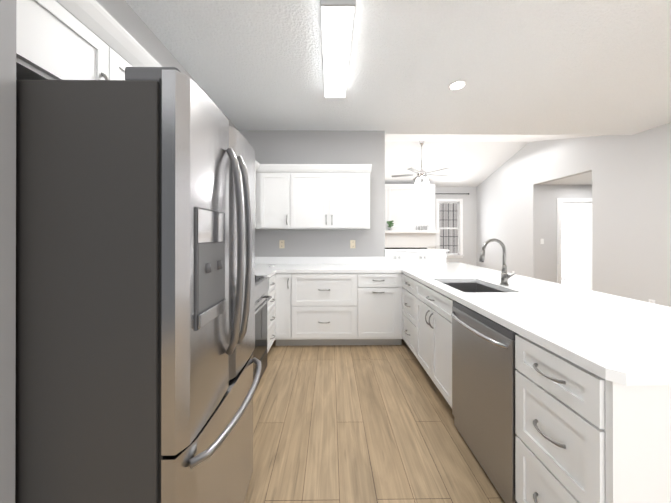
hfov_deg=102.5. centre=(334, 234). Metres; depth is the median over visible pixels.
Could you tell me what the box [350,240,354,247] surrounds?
electrical outlet
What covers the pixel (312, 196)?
upper cabinet
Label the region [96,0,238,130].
wall
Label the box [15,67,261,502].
refrigerator
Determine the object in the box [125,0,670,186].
ceiling
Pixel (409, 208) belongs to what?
fireplace
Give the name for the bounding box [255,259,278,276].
countertop
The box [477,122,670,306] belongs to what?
wall
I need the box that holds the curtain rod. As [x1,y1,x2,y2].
[435,193,468,194]
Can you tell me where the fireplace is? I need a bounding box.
[385,184,439,248]
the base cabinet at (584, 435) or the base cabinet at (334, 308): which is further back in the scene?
the base cabinet at (334, 308)
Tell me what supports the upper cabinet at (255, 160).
attached to the wall at (125, 16)
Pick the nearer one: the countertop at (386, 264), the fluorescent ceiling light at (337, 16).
the fluorescent ceiling light at (337, 16)
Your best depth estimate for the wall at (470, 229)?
8.14 m
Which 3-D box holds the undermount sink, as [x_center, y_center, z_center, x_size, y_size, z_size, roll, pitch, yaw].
[1.107,0.549,2.175,0.412,0.218,0.602,0,0,-1]
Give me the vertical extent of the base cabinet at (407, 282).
0.878 m
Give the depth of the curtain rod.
8.06 m
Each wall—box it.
[0,0,15,502]
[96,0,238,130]
[239,130,448,256]
[435,187,476,265]
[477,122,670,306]
[539,172,591,289]
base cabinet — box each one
[267,273,278,352]
[279,273,290,345]
[291,273,362,345]
[363,273,402,344]
[402,274,413,353]
[414,279,503,407]
[515,335,670,502]
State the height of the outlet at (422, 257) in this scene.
0.072 m
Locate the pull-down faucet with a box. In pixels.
[479,239,515,285]
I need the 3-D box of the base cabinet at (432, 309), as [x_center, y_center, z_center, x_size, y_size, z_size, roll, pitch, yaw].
[1.309,0.878,2.229,1.014,0.878,0.792,0,0,-1]
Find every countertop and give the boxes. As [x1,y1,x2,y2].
[255,251,478,272]
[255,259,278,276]
[399,267,670,384]
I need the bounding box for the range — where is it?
[253,275,271,387]
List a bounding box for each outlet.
[279,240,284,247]
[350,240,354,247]
[393,255,400,259]
[419,255,426,259]
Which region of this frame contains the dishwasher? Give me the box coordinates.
[451,301,518,502]
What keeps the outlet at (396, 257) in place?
attached to the wall at (310, 147)
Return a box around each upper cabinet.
[16,0,159,79]
[255,160,255,227]
[256,164,371,228]
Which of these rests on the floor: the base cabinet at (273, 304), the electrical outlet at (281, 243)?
the base cabinet at (273, 304)
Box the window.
[436,199,463,257]
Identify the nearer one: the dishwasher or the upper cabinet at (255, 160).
the dishwasher
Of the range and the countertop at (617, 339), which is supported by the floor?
the range
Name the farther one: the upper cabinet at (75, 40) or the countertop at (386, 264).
the countertop at (386, 264)
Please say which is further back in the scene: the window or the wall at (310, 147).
the window
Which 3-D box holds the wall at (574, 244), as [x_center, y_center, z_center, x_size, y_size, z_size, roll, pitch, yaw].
[5.611,0.066,6.298,2.310,2.520,3.720,0,0,-1]
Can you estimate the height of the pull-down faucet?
0.372 m
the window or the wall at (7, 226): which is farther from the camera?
the window
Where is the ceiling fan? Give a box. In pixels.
[392,141,447,184]
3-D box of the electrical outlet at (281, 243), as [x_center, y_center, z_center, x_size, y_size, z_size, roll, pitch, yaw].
[-0.728,0.134,3.754,0.072,0.115,0.008,0,0,-1]
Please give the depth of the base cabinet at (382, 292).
3.13 m
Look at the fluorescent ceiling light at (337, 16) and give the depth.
1.95 m
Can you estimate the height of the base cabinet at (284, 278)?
0.878 m
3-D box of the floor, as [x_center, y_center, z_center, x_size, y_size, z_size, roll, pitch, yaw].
[2.246,1.351,3.863,9.100,0.060,11.200,0,0,-1]
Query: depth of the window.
8.20 m
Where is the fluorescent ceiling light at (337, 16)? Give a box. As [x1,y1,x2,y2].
[320,0,355,97]
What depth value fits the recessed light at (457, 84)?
2.62 m
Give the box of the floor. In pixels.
[244,339,504,502]
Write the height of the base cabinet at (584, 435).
0.878 m
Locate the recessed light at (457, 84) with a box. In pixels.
[448,80,466,89]
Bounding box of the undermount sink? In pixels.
[444,283,502,291]
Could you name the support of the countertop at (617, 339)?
on the base cabinet at (584, 435)
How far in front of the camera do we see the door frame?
5.86 m
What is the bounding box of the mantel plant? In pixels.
[387,220,393,229]
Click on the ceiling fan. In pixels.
(421, 173)
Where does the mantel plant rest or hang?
on the fireplace
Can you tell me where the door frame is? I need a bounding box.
[557,198,591,289]

